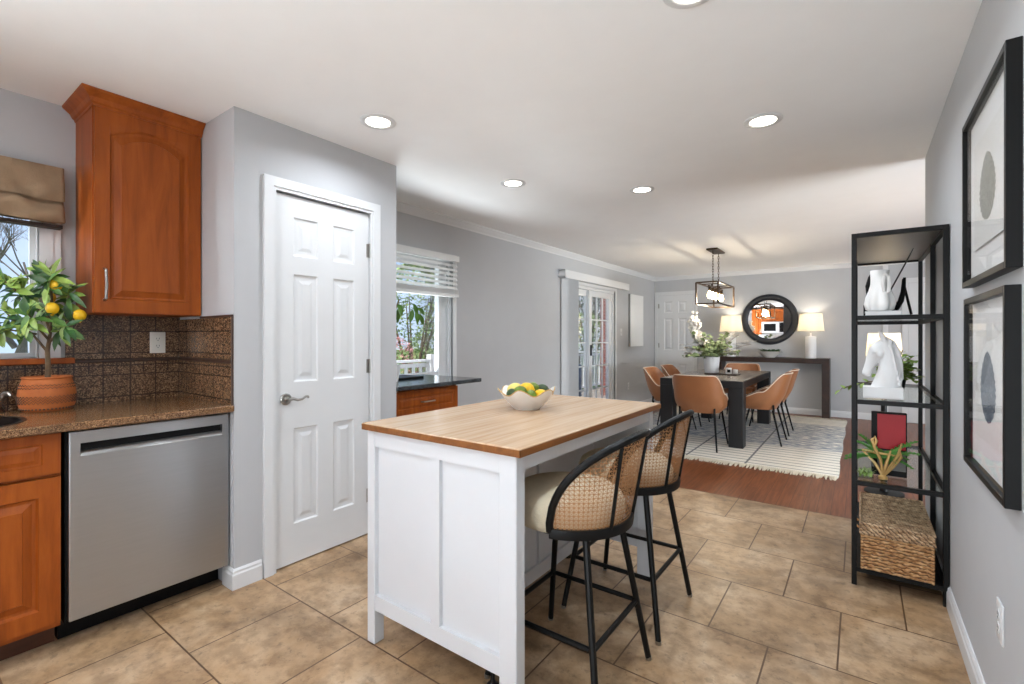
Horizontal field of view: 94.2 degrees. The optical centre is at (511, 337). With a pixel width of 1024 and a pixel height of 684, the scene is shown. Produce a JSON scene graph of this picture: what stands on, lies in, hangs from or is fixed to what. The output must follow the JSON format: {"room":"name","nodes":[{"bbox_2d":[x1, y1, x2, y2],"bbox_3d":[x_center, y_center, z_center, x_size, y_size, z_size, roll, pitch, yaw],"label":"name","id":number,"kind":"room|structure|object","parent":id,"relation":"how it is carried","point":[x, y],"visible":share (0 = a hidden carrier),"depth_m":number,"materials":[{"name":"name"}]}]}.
{"room":"kitchen","nodes":[
{"label":"kitchen","id":0,"kind":"room"},
{"bbox_2d":[180,106,395,580],"bbox_3d":[-1.357,0.050,2.982,0.690,2.400,1.025,0,0,36],"label":"wall","id":1,"kind":"structure","parent":0,"point":[238,146],"depth_m":2.46,"materials":[{"name":"grey paint"}]},
{"bbox_2d":[0,314,233,409],"bbox_3d":[-2.544,0.110,1.361,0.686,0.452,2.994,0,0,36],"label":"backsplash","id":2,"kind":"structure","parent":1,"relation":"attached to","point":[106,336],"depth_m":2.54,"materials":[{"name":"tile"}]},
{"bbox_2d":[150,332,164,352],"bbox_3d":[-1.992,0.028,2.676,0.009,0.118,0.074,0,0,36],"label":"outlet","id":3,"kind":"object","parent":2,"relation":"attached to","point":[157,339],"visible":1,"depth_m":2.67,"materials":[{"name":"beige plastic"}]},
{"bbox_2d":[154,336,160,341],"bbox_3d":[-1.989,0.008,2.675,0.002,0.033,0.033,0,0,36],"label":"socket","id":4,"kind":"object","parent":3,"relation":"attached to","point":[156,338],"depth_m":2.67,"materials":[{"name":"beige plastic"}]},
{"bbox_2d":[154,343,160,348],"bbox_3d":[-1.989,0.048,2.675,0.002,0.033,0.033,0,0,36],"label":"socket","id":5,"kind":"object","parent":3,"relation":"attached to","point":[156,345],"depth_m":2.67,"materials":[{"name":"beige plastic"}]},
{"bbox_2d":[7,315,233,404],"bbox_3d":[-2.543,0.111,1.360,0.688,0.449,2.994,0,0,36],"label":"trim","id":6,"kind":"structure","parent":1,"relation":"attached to","point":[231,361],"depth_m":2.48,"materials":[{"name":"tile"}]},
{"bbox_2d":[222,559,262,590],"bbox_3d":[-1.380,1.200,2.438,0.114,0.100,0.147,0,0,36],"label":"baseboard","id":7,"kind":"structure","parent":1,"relation":"attached to","point":[233,579],"depth_m":2.40,"materials":[{"name":"white paint"}]},
{"bbox_2d":[263,173,380,578],"bbox_3d":[-1.116,0.200,2.803,0.129,2.101,0.740,0,0,36],"label":"trim","id":8,"kind":"structure","parent":1,"relation":"attached to","point":[272,184],"depth_m":2.50,"materials":[{"name":"white paint"}]},
{"bbox_2d":[276,192,369,568],"bbox_3d":[-1.078,0.232,2.782,0.090,2.020,0.614,0,0,36],"label":"door","id":9,"kind":"structure","parent":1,"relation":"in","point":[323,250],"depth_m":2.75,"materials":[{"name":"white paint"}]},
{"bbox_2d":[0,88,654,405],"bbox_3d":[-0.607,0.050,4.711,0.140,2.400,11.490,0,0,36],"label":"wall","id":10,"kind":"structure","parent":0,"point":[509,300],"depth_m":5.13,"materials":[{"name":"grey paint"}]},
{"bbox_2d":[0,155,65,229],"bbox_3d":[-2.620,-0.675,1.739,0.116,0.299,1.452,0,0,36],"label":"roman shade","id":11,"kind":"object","parent":10,"relation":"attached to","point":[29,190],"visible":1,"depth_m":2.21,"materials":[{"name":"beige fabric"}]},
{"bbox_2d":[0,220,74,365],"bbox_3d":[-2.671,-0.340,1.815,0.165,0.936,1.478,0,0,36],"label":"window","id":12,"kind":"structure","parent":10,"relation":"in","point":[44,244],"depth_m":2.30,"materials":[{"name":"white paint"}]},
{"bbox_2d":[0,360,233,377],"bbox_3d":[-2.544,0.160,1.361,0.686,0.057,2.994,0,0,36],"label":"trim","id":13,"kind":"structure","parent":10,"relation":"attached to","point":[16,371],"depth_m":2.47,"materials":[{"name":"stone"}]},
{"bbox_2d":[62,83,205,317],"bbox_3d":[-1.939,-0.632,2.458,0.365,1.033,0.504,0,0,36],"label":"upper cabinet","id":14,"kind":"object","parent":10,"relation":"attached to","point":[138,164],"visible":1,"depth_m":2.36,"materials":[{"name":"brown wood"}]},
{"bbox_2d":[396,244,456,375],"bbox_3d":[-0.948,-0.170,4.211,0.140,1.260,1.200,0,0,36],"label":"window","id":15,"kind":"structure","parent":10,"relation":"in","point":[445,350],"depth_m":4.61,"materials":[{"name":"white paint"}]},
{"bbox_2d":[396,244,458,347],"bbox_3d":[-0.862,-0.340,4.148,0.055,0.880,1.140,0,0,36],"label":"blind","id":16,"kind":"object","parent":15,"relation":"attached to","point":[423,289],"visible":0.69,"depth_m":4.27,"materials":[{"name":"plastic"}]},
{"bbox_2d":[561,278,616,399],"bbox_3d":[1.126,0.220,7.055,0.150,2.060,1.760,0,0,36],"label":"glass door","id":17,"kind":"structure","parent":10,"relation":"in","point":[587,290],"depth_m":7.43,"materials":[{"name":"white paint"}]},
{"bbox_2d":[558,269,628,395],"bbox_3d":[1.275,0.168,7.070,0.110,2.105,2.120,0,0,36],"label":"vertical blind","id":18,"kind":"object","parent":17,"relation":"attached to","point":[570,280],"visible":0.71,"depth_m":6.33,"materials":[{"name":"white paint"}]},
{"bbox_2d":[628,294,642,346],"bbox_3d":[2.183,-0.295,8.376,0.037,0.904,0.604,0,0,36],"label":"canvas panel","id":19,"kind":"object","parent":10,"relation":"attached to","point":[635,302],"visible":1,"depth_m":8.30,"materials":[{"name":"fabric"}]},
{"bbox_2d":[396,201,924,280],"bbox_3d":[3.861,-1.116,4.095,7.800,0.068,6.931,0,0,36],"label":"trim","id":20,"kind":"structure","parent":10,"relation":"attached to","point":[402,207],"depth_m":6.32,"materials":[{"name":"white paint"}]},
{"bbox_2d":[0,402,970,683],"bbox_3d":[2.561,1.280,2.308,8.090,0.060,11.630,0,0,36],"label":"floor","id":21,"kind":"structure","parent":0,"point":[774,600],"depth_m":2.09,"materials":[{"name":"tile"}]},
{"bbox_2d":[0,432,60,660],"bbox_3d":[-2.298,0.810,1.707,0.671,0.880,0.898,0,0,36],"label":"base cabinet","id":22,"kind":"object","parent":21,"relation":"on","point":[30,466],"visible":0.9,"depth_m":1.83,"materials":[{"name":"brown wood"}]},
{"bbox_2d":[0,396,233,438],"bbox_3d":[-2.656,0.352,1.196,0.700,0.032,3.389,0,0,36],"label":"countertop","id":23,"kind":"structure","parent":22,"relation":"on","point":[83,416],"depth_m":2.13,"materials":[{"name":"brown stone"}]},
{"bbox_2d":[0,391,12,412],"bbox_3d":[-2.307,0.170,1.990,0.109,0.333,0.300,0,0,14],"label":"faucet","id":24,"kind":"object","parent":23,"relation":"on","point":[3,395],"visible":1,"depth_m":2.11,"materials":[{"name":"silver metal"}]},
{"bbox_2d":[0,416,26,426],"bbox_3d":[-2.169,0.428,1.778,0.500,0.187,0.500,0,0,36],"label":"sink","id":25,"kind":"object","parent":23,"relation":"in","point":[4,420],"visible":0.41,"depth_m":2.00,"materials":[{"name":"brown metal"}]},
{"bbox_2d":[0,257,87,411],"bbox_3d":[-2.170,-0.016,2.147,0.332,0.704,0.349,0,0,36],"label":"tree","id":26,"kind":"object","parent":23,"relation":"on","point":[47,392],"visible":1,"depth_m":2.16,"materials":[{"name":"green plant"}]},
{"bbox_2d":[55,413,228,639],"bbox_3d":[-1.843,0.811,2.320,0.626,0.878,0.610,0,0,36],"label":"dishwasher","id":27,"kind":"object","parent":21,"relation":"on","point":[145,506],"visible":0.91,"depth_m":2.09,"materials":[{"name":"silver metal"}]},
{"bbox_2d":[396,385,457,416],"bbox_3d":[-0.863,0.807,3.669,0.672,0.886,0.655,0,0,36],"label":"base cabinet","id":28,"kind":"object","parent":21,"relation":"on","point":[408,402],"visible":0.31,"depth_m":3.48,"materials":[{"name":"brown wood"}]},
{"bbox_2d":[396,374,480,390],"bbox_3d":[-0.789,0.347,3.749,0.700,0.030,0.879,0,0,36],"label":"countertop","id":29,"kind":"structure","parent":28,"relation":"on","point":[429,381],"depth_m":3.61,"materials":[{"name":"stone"}]},
{"bbox_2d":[396,294,424,381],"bbox_3d":[-0.871,-0.008,3.716,0.198,0.680,0.411,0,0,26],"label":"potted plant","id":30,"kind":"object","parent":29,"relation":"on","point":[399,312],"visible":0.51,"depth_m":3.73,"materials":[{"name":"green plant"}]},
{"bbox_2d":[398,375,423,379],"bbox_3d":[-1.000,0.324,3.741,0.270,0.017,0.580,0,0,36],"label":"laptop","id":31,"kind":"object","parent":29,"relation":"on","point":[401,377],"visible":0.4,"depth_m":3.84,"materials":[{"name":"black metal"}]},
{"bbox_2d":[362,394,660,683],"bbox_3d":[0.087,0.799,2.237,0.794,0.902,1.297,0,0,36],"label":"kitchen island","id":32,"kind":"object","parent":21,"relation":"on","point":[453,556],"visible":0.84,"depth_m":1.77,"materials":[{"name":"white wood"}]},
{"bbox_2d":[497,385,554,409],"bbox_3d":[0.072,0.295,2.332,0.295,0.105,0.278,0,0,36],"label":"fruit bowl","id":33,"kind":"object","parent":32,"relation":"on","point":[519,400],"visible":0.87,"depth_m":2.24,"materials":[{"name":"white ceramic"}]},
{"bbox_2d":[507,383,520,390],"bbox_3d":[0.019,0.260,2.365,0.088,0.068,0.070,0,0,36],"label":"lemon","id":34,"kind":"object","parent":33,"relation":"in","point":[513,385],"visible":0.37,"depth_m":2.35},
{"bbox_2d":[526,390,536,395],"bbox_3d":[0.090,0.278,2.280,0.059,0.056,0.064,0,0,36],"label":"lime","id":35,"kind":"object","parent":33,"relation":"in","point":[530,392],"visible":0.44,"depth_m":2.26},
{"bbox_2d":[539,384,548,390],"bbox_3d":[0.151,0.263,2.375,0.061,0.062,0.077,0,0,36],"label":"lime","id":36,"kind":"object","parent":33,"relation":"in","point":[541,386],"visible":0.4,"depth_m":2.35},
{"bbox_3d":[0.072,0.298,2.332,0.074,0.066,0.069,0,0,36],"label":"lime","id":37,"kind":"object","parent":33,"relation":"in","visible":0},
{"bbox_2d":[514,386,526,391],"bbox_3d":[0.043,0.263,2.295,0.062,0.060,0.072,0,0,36],"label":"lime","id":38,"kind":"object","parent":37,"relation":"on","point":[521,388],"visible":0.36,"depth_m":2.27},
{"bbox_2d":[520,383,534,390],"bbox_3d":[0.075,0.252,2.320,0.087,0.065,0.064,0,0,36],"label":"lemon","id":39,"kind":"object","parent":37,"relation":"on","point":[528,386],"visible":0.55,"depth_m":2.30,"materials":[{"name":"food"}]},
{"bbox_2d":[531,382,538,390],"bbox_3d":[0.099,0.250,2.351,0.070,0.057,0.060,0,0,36],"label":"lime","id":40,"kind":"object","parent":37,"relation":"on","point":[536,386],"visible":0.29,"depth_m":2.33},
{"bbox_2d":[484,429,651,683],"bbox_3d":[0.244,0.784,1.783,0.528,0.931,0.491,0,0,36],"label":"counter stool","id":41,"kind":"object","parent":21,"relation":"on","point":[575,505],"visible":0.99,"depth_m":1.61,"materials":[{"name":"beige fabric"}]},
{"bbox_2d":[561,410,693,645],"bbox_3d":[0.572,0.784,2.232,0.528,0.931,0.491,0,0,36],"label":"counter stool","id":42,"kind":"object","parent":21,"relation":"on","point":[658,472],"visible":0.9,"depth_m":2.07,"materials":[{"name":"black metal"}]},
{"bbox_2d":[653,406,846,480],"bbox_3d":[2.898,1.241,6.404,2.580,0.020,3.780,0,0,36],"label":"area rug","id":43,"kind":"object","parent":21,"relation":"on","point":[815,445],"visible":0.52,"depth_m":5.52,"materials":[{"name":"fabric"}]},
{"bbox_2d":[643,367,696,431],"bbox_3d":[2.100,0.827,6.417,0.631,0.832,0.558,0,0,36],"label":"dining chair","id":44,"kind":"object","parent":43,"relation":"on","point":[653,375],"visible":0.46,"depth_m":6.36,"materials":[{"name":"beige leather"}]},
{"bbox_2d":[660,364,709,426],"bbox_3d":[2.519,0.827,6.990,0.631,0.832,0.558,0,0,36],"label":"dining chair","id":45,"kind":"object","parent":43,"relation":"on","point":[667,369],"visible":0.25,"depth_m":7.21,"materials":[{"name":"beige leather"}]},
{"bbox_2d":[672,374,727,452],"bbox_3d":[2.148,0.827,5.438,0.558,0.832,0.631,0,0,36],"label":"dining chair","id":46,"kind":"object","parent":43,"relation":"on","point":[697,393],"visible":0.97,"depth_m":5.23,"materials":[{"name":"beige leather"}]},
{"bbox_2d":[660,369,770,448],"bbox_3d":[2.794,0.866,6.393,0.935,0.751,2.020,0,0,36],"label":"dining table","id":47,"kind":"object","parent":43,"relation":"on","point":[736,385],"visible":0.66,"depth_m":5.77,"materials":[{"name":"black wood"}]},
{"bbox_2d":[704,372,740,374],"bbox_3d":[2.807,0.483,6.347,0.400,0.012,0.280,0,0,36],"label":"tray","id":48,"kind":"object","parent":47,"relation":"on","point":[719,373],"visible":0.82,"depth_m":6.31,"materials":[{"name":"brown wood"}]},
{"bbox_2d":[679,311,753,372],"bbox_3d":[2.756,0.058,6.483,0.896,0.839,0.854,0,0,-4],"label":"flower vase","id":49,"kind":"object","parent":48,"relation":"on","point":[711,352],"visible":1,"depth_m":6.41,"materials":[{"name":"white paint"}]},
{"bbox_2d":[719,363,760,421],"bbox_3d":[3.524,0.827,7.361,0.558,0.832,0.631,0,0,36],"label":"dining chair","id":50,"kind":"object","parent":43,"relation":"on","point":[739,366],"visible":0.34,"depth_m":7.50,"materials":[{"name":"beige leather"}]},
{"bbox_2d":[746,372,792,446],"bbox_3d":[3.016,0.827,5.723,0.631,0.832,0.558,0,0,36],"label":"dining chair","id":51,"kind":"object","parent":43,"relation":"on","point":[769,398],"visible":0.95,"depth_m":5.48,"materials":[{"name":"beige leather"}]},
{"bbox_2d":[746,369,799,435],"bbox_3d":[3.435,0.827,6.296,0.631,0.832,0.558,0,0,36],"label":"dining chair","id":52,"kind":"object","parent":43,"relation":"on","point":[795,371],"visible":0.36,"depth_m":6.08,"materials":[{"name":"beige leather"}]},
{"bbox_2d":[719,356,830,418],"bbox_3d":[4.271,0.789,7.871,1.645,0.922,0.330,0,0,36],"label":"console table","id":53,"kind":"object","parent":21,"relation":"on","point":[826,362],"visible":0.61,"depth_m":7.43,"materials":[{"name":"brown wood"}]},
{"bbox_2d":[720,315,742,356],"bbox_3d":[3.788,-0.027,8.231,0.372,0.711,0.372,0,0,36],"label":"table lamp","id":54,"kind":"object","parent":53,"relation":"on","point":[729,323],"visible":0.94,"depth_m":8.11,"materials":[{"name":"white paint"}]},
{"bbox_2d":[757,349,782,357],"bbox_3d":[4.253,0.254,7.851,0.380,0.147,0.396,0,0,36],"label":"bowl","id":55,"kind":"object","parent":53,"relation":"on","point":[773,353],"visible":1,"depth_m":7.75,"materials":[{"name":"white ceramic"}]},
{"bbox_2d":[797,313,824,357],"bbox_3d":[4.732,-0.027,7.540,0.372,0.711,0.372,0,0,36],"label":"table lamp","id":56,"kind":"object","parent":53,"relation":"on","point":[807,322],"visible":0.95,"depth_m":7.46,"materials":[{"name":"white paint"}]},
{"bbox_2d":[864,333,904,497],"bbox_3d":[2.987,0.608,3.824,0.260,1.285,0.260,0,0,36],"label":"floor lamp","id":57,"kind":"object","parent":21,"relation":"on","point":[872,337],"visible":0.36,"depth_m":3.79,"materials":[{"name":"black metal"}]},
{"bbox_2d":[851,224,949,606],"bbox_3d":[2.220,0.362,2.784,0.369,1.775,1.185,0,0,36],"label":"shelving unit","id":58,"kind":"object","parent":21,"relation":"on","point":[887,246],"visible":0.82,"depth_m":2.41,"materials":[{"name":"black metal"}]},
{"bbox_2d":[857,467,875,476],"bbox_3d":[1.841,0.673,2.483,0.112,0.100,0.123,0,0,36],"label":"plant","id":59,"kind":"object","parent":58,"relation":"on","point":[864,471],"visible":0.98,"depth_m":2.47,"materials":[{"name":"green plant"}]},
{"bbox_2d":[863,275,869,315],"bbox_3d":[2.205,-0.254,2.847,0.170,0.287,0.060,0,0,36],"label":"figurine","id":60,"kind":"object","parent":58,"relation":"on","point":[867,285],"visible":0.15,"depth_m":2.88,"materials":[{"name":"black"}]},
{"bbox_2d":[835,350,923,393],"bbox_3d":[1.991,0.191,2.631,0.480,0.244,0.200,0,0,7],"label":"ivy plant","id":61,"kind":"object","parent":58,"relation":"on","point":[907,367],"visible":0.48,"depth_m":2.57,"materials":[{"name":"green plant"}]},
{"bbox_2d":[844,434,920,479],"bbox_3d":[1.909,0.612,2.464,0.314,0.222,0.114,0,0,36],"label":"plant","id":62,"kind":"object","parent":58,"relation":"on","point":[873,451],"visible":0.93,"depth_m":2.43,"materials":[{"name":"green plant"}]},
{"bbox_2d":[862,331,903,399],"bbox_3d":[1.911,0.141,2.455,0.169,0.345,0.096,0,0,36],"label":"bust","id":63,"kind":"object","parent":58,"relation":"on","point":[887,382],"visible":1,"depth_m":2.42,"materials":[{"name":"ceramic"}]},
{"bbox_2d":[865,310,901,315],"bbox_3d":[1.905,-0.121,2.447,0.147,0.023,0.186,0,0,36],"label":"book","id":64,"kind":"object","parent":58,"relation":"on","point":[896,312],"visible":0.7,"depth_m":2.37,"materials":[{"name":"paper"}]},
{"bbox_2d":[864,269,895,310],"bbox_3d":[1.896,-0.239,2.454,0.132,0.213,0.112,0,0,36],"label":"sculptural vase","id":65,"kind":"object","parent":64,"relation":"on","point":[880,296],"visible":0.89,"depth_m":2.42,"materials":[{"name":"white ceramic"}]},
{"bbox_2d":[871,411,906,477],"bbox_3d":[1.979,0.558,2.501,0.146,0.330,0.036,0,0,36],"label":"book","id":66,"kind":"object","parent":58,"relation":"on","point":[889,428],"visible":0.67,"depth_m":2.48,"materials":[{"name":"paper"}]},
{"bbox_2d":[877,413,905,450],"bbox_3d":[1.977,0.492,2.481,0.116,0.182,0.002,0,0,36],"label":"picture","id":67,"kind":"object","parent":66,"relation":"on","point":[891,427],"depth_m":2.48},
{"bbox_2d":[857,492,936,585],"bbox_3d":[2.026,1.043,2.551,0.319,0.235,0.594,0,0,36],"label":"wicker basket","id":68,"kind":"object","parent":58,"relation":"on","point":[897,534],"visible":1,"depth_m":2.35,"materials":[{"name":"wicker"}]},
{"bbox_2d":[891,277,912,314],"bbox_3d":[2.015,-0.214,2.510,0.152,0.192,0.090,0,0,36],"label":"easel","id":69,"kind":"object","parent":58,"relation":"on","point":[903,293],"visible":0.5,"depth_m":2.47,"materials":[{"name":"metal"}]},
{"bbox_2d":[891,248,913,289],"bbox_3d":[2.023,-0.312,2.503,0.135,0.300,0.328,0,0,36],"label":"plate","id":70,"kind":"object","parent":69,"relation":"on","point":[913,248],"visible":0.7,"depth_m":2.39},
{"bbox_2d":[0,0,981,276],"bbox_3d":[2.561,-1.225,2.308,8.090,0.150,11.630,0,0,36],"label":"ceiling","id":71,"kind":"structure","parent":0,"point":[585,103],"depth_m":2.23,"materials":[{"name":"paint"}]},
{"bbox_2d":[360,113,395,129],"bbox_3d":[-0.714,-1.147,2.535,0.188,0.007,0.188,0,0,36],"label":"recessed light","id":72,"kind":"object","parent":71,"relation":"in","point":[374,121],"visible":1,"depth_m":2.52,"materials":[{"name":"white paint"}]},
{"bbox_2d":[500,179,525,187],"bbox_3d":[0.008,-1.147,3.543,0.188,0.007,0.188,0,0,36],"label":"recessed light","id":73,"kind":"object","parent":71,"relation":"in","point":[512,183],"visible":1,"depth_m":3.54,"materials":[{"name":"white paint"}]},
{"bbox_2d":[630,186,654,193],"bbox_3d":[1.010,-1.147,3.698,0.188,0.007,0.188,0,0,36],"label":"recessed light","id":74,"kind":"object","parent":71,"relation":"in","point":[639,189],"visible":1,"depth_m":3.69,"materials":[{"name":"white paint"}]},
{"bbox_2d":[663,0,708,8],"bbox_3d":[0.592,-1.147,1.568,0.188,0.007,0.188,0,0,36],"label":"recessed light","id":75,"kind":"object","parent":71,"relation":"in","point":[677,4],"visible":1,"depth_m":1.63,"materials":[{"name":"white paint"}]},
{"bbox_2d":[695,247,734,307],"bbox_3d":[2.686,-0.781,6.274,0.278,0.737,0.918,0,0,36],"label":"pendant lantern","id":76,"kind":"object","parent":71,"relation":"hanging from","point":[714,292],"visible":1,"depth_m":6.15,"materials":[{"name":"brown metal"}]},
{"bbox_2d":[707,286,711,297],"bbox_3d":[2.497,-0.570,6.016,0.060,0.150,0.060,0,0,36],"label":"bulb","id":77,"kind":"object","parent":76,"relation":"attached to","point":[709,294],"depth_m":6.00,"materials":[{"name":"white"}]},
{"bbox_2d":[711,287,714,298],"bbox_3d":[2.591,-0.570,6.145,0.060,0.150,0.060,0,0,36],"label":"bulb","id":78,"kind":"object","parent":76,"relation":"attached to","point":[712,288],"depth_m":6.13,"materials":[{"name":"white"}]},
{"bbox_2d":[743,112,782,128],"bbox_3d":[1.330,-1.147,2.522,0.188,0.007,0.188,0,0,36],"label":"recessed light","id":79,"kind":"object","parent":71,"relation":"in","point":[763,120],"visible":1,"depth_m":2.51,"materials":[{"name":"white paint"}]},
{"bbox_2d":[655,262,924,423],"bbox_3d":[5.948,0.050,6.949,7.800,2.400,0.140,0,0,36],"label":"wall","id":80,"kind":"structure","parent":0,"point":[827,292],"depth_m":7.68,"materials":[{"name":"grey paint"}]},
{"bbox_2d":[658,294,692,401],"bbox_3d":[3.055,0.223,8.929,0.653,2.035,0.078,0,0,36],"label":"door","id":81,"kind":"structure","parent":80,"relation":"in","point":[674,311],"depth_m":8.95,"materials":[{"name":"white paint"}]},
{"bbox_2d":[655,290,696,402],"bbox_3d":[3.075,0.192,8.951,0.782,2.116,0.019,0,0,36],"label":"trim","id":82,"kind":"structure","parent":80,"relation":"attached to","point":[657,294],"depth_m":9.09,"materials":[{"name":"white paint"}]},
{"bbox_2d":[742,294,798,344],"bbox_3d":[4.327,-0.305,8.011,0.854,0.854,0.058,0,0,36],"label":"round mirror","id":83,"kind":"object","parent":80,"relation":"attached to","point":[768,319],"visible":0.98,"depth_m":8.01,"materials":[{"name":"black metal"}]},
{"bbox_2d":[748,300,782,337],"bbox_3d":[4.337,-0.305,8.024,0.652,0.652,0.006,0,0,35],"label":"mirror glass","id":84,"kind":"object","parent":83,"relation":"attached to","point":[765,317],"depth_m":8.05,"materials":[{"name":"multicoloured mirror"}]},
{"bbox_2d":[726,406,870,419],"bbox_3d":[4.477,1.200,7.929,2.670,0.100,0.014,0,0,36],"label":"baseboard","id":85,"kind":"structure","parent":80,"relation":"attached to","point":[818,412],"depth_m":7.61,"materials":[{"name":"white paint"}]},
{"bbox_2d":[883,265,887,411],"bbox_3d":[5.583,0.085,7.116,0.065,2.330,0.020,0,0,36],"label":"trim","id":86,"kind":"structure","parent":80,"relation":"attached to","point":[885,327],"depth_m":7.11,"materials":[{"name":"white paint"}]},
{"bbox_2d":[902,277,924,422],"bbox_3d":[6.103,0.190,6.737,0.900,2.120,0.019,0,0,36],"label":"trim","id":87,"kind":"structure","parent":80,"relation":"attached to","point":[908,280],"depth_m":6.97,"materials":[{"name":"white paint"}]},
{"bbox_2d":[908,282,924,423],"bbox_3d":[6.103,0.223,6.739,0.756,2.035,0.016,0,0,36],"label":"door","id":88,"kind":"structure","parent":80,"relation":"in","point":[912,287],"depth_m":6.92,"materials":[{"name":"white paint"}]},
{"bbox_2d":[925,0,1023,683],"bbox_3d":[0.836,0.050,0.454,0.140,2.400,6.320,0,0,36],"label":"wall","id":89,"kind":"structure","parent":0,"point":[987,538],"depth_m":1.85,"materials":[{"name":"grey paint"}]},
{"bbox_2d":[935,548,985,683],"bbox_3d":[0.774,1.200,0.499,0.014,0.100,6.320,0,0,36],"label":"baseboard","id":90,"kind":"structure","parent":89,"relation":"attached to","point":[974,672],"depth_m":1.86,"materials":[{"name":"white paint"}]},
{"bbox_2d":[962,36,1022,288],"bbox_3d":[1.487,-0.477,1.490,0.032,0.592,0.654,0,0,36],"label":"framed print","id":91,"kind":"object","parent":89,"relation":"attached to","point":[992,132],"visible":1,"depth_m":1.40,"materials":[{"name":"black metal"}]},
{"bbox_2d":[979,151,995,219],"bbox_3d":[1.487,-0.477,1.490,0.001,0.215,0.243,0,0,36],"label":"print","id":92,"kind":"object","parent":91,"relation":"attached to","point":[987,160],"depth_m":1.48},
{"bbox_2d":[963,284,1021,510],"bbox_3d":[1.482,0.155,1.483,0.032,0.586,0.610,0,0,36],"label":"framed print","id":93,"kind":"object","parent":89,"relation":"attached to","point":[992,326],"visible":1,"depth_m":1.40,"materials":[{"name":"paper"}]},
{"bbox_2d":[980,351,995,423],"bbox_3d":[1.482,0.155,1.483,0.001,0.225,0.227,0,0,36],"label":"print","id":94,"kind":"object","parent":93,"relation":"attached to","point":[987,358],"depth_m":1.48,"materials":[{"name":"paper"}]},
{"bbox_2d":[996,596,1003,646],"bbox_3d":[1.440,0.838,1.406,0.009,0.118,0.074,0,0,36],"label":"outlet","id":95,"kind":"object","parent":89,"relation":"attached to","point":[999,606],"visible":1,"depth_m":1.39,"materials":[{"name":"white paint"}]},
{"bbox_2d":[996,608,999,619],"bbox_3d":[1.438,0.818,1.408,0.002,0.033,0.033,0,0,36],"label":"socket","id":96,"kind":"object","parent":95,"relation":"attached to","point":[997,609],"depth_m":1.41,"materials":[{"name":"white paint"}]},
{"bbox_2d":[996,621,999,633],"bbox_3d":[1.438,0.858,1.408,0.002,0.033,0.033,0,0,36],"label":"socket","id":97,"kind":"object","parent":95,"relation":"attached to","point":[997,622],"depth_m":1.41,"materials":[{"name":"white paint"}]},
{"label":"outside","id":98,"kind":"structure","parent":0,"visible":0},
{"bbox_2d":[582,388,605,398],"bbox_3d":[0.592,1.360,8.300,2.159,0.100,10.900,0,0,36],"label":"deck","id":99,"kind":"object","parent":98,"point":[594,390],"depth_m":10.94,"materials":[{"name":"wood"}]},
{"bbox_2d":[396,348,599,387],"bbox_3d":[-0.198,0.785,8.878,0.100,1.050,10.900,0,0,36],"label":"deck railing","id":100,"kind":"object","parent":99,"relation":"on","point":[430,365],"visible":0.06,"depth_m":7.38,"materials":[{"name":"white paint"}]},
{"bbox_2d":[579,364,581,396],"bbox_3d":[0.916,0.799,9.302,0.600,1.019,0.800,0,0,36],"label":"covered grill","id":101,"kind":"object","parent":99,"relation":"on","point":[580,369],"visible":0.03,"depth_m":9.39,"materials":[{"name":"fabric"}]},
{"bbox_2d":[600,298,605,394],"bbox_3d":[2.167,-0.220,10.927,0.200,3.060,0.200,0,0,36],"label":"brick pillar","id":102,"kind":"structure","parent":99,"relation":"on","point":[604,300],"depth_m":10.85,"materials":[{"name":"brick"}]},
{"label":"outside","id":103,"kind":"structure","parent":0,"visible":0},
{"bbox_2d":[396,349,599,388],"bbox_3d":[-19.785,1.975,26.852,56.360,0.050,100.000,0,0,36],"label":"ground","id":104,"kind":"structure","parent":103,"point":[403,349],"depth_m":42.19,"materials":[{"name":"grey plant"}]},
{"bbox_2d":[0,216,28,352],"bbox_3d":[-10.152,-0.890,9.662,3.740,5.704,4.834,0,0,36],"label":"bare tree","id":105,"kind":"object","parent":104,"relation":"on","point":[23,347],"visible":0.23,"depth_m":10.19,"materials":[{"name":"plant"}]},
{"bbox_2d":[396,337,418,373],"bbox_3d":[-2.520,0.970,10.435,1.175,1.980,1.203,0,0,36],"label":"bush","id":106,"kind":"object","parent":104,"relation":"on","point":[397,338],"visible":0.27,"depth_m":10.49,"materials":[{"name":"pink plant"}]},
{"bbox_2d":[396,263,434,372],"bbox_3d":[-2.836,-0.133,13.888,2.914,4.190,2.951,0,0,-34],"label":"bush","id":107,"kind":"object","parent":104,"relation":"on","point":[421,348],"visible":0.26,"depth_m":13.59,"materials":[{"name":"green plant"}]},
{"bbox_2d":[403,322,434,372],"bbox_3d":[-2.629,0.657,18.080,3.045,2.623,3.049,0,0,36],"label":"bush","id":108,"kind":"object","parent":104,"relation":"on","point":[430,325],"visible":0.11,"depth_m":17.61,"materials":[{"name":"green plant"}]},
{"bbox_2d":[418,266,434,371],"bbox_3d":[-3.116,-1.430,21.145,3.778,6.771,3.677,0,0,-16],"label":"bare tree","id":109,"kind":"object","parent":104,"relation":"on","point":[431,312],"visible":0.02,"depth_m":21.45,"materials":[{"name":"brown plant"}]},
{"bbox_2d":[579,296,599,362],"bbox_3d":[3.503,-0.635,21.209,3.712,5.194,3.687,0,0,-35],"label":"bush","id":110,"kind":"object","parent":104,"relation":"on","point":[598,299],"visible":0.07,"depth_m":20.69,"materials":[{"name":"green plant"}]},
{"bbox_2d":[579,313,599,388],"bbox_3d":[2.653,0.507,17.395,2.377,2.913,2.353,0,0,17],"label":"bush","id":111,"kind":"object","parent":104,"relation":"on","point":[582,314],"visible":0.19,"depth_m":17.13,"materials":[{"name":"green plant"}]},
{"bbox_2d":[579,296,599,331],"bbox_3d":[4.965,-1.203,28.593,2.775,6.328,5.377,0,0,41],"label":"bare tree","id":112,"kind":"object","parent":104,"relation":"on","point":[583,296],"visible":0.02,"depth_m":28.54,"materials":[{"name":"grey plant"}]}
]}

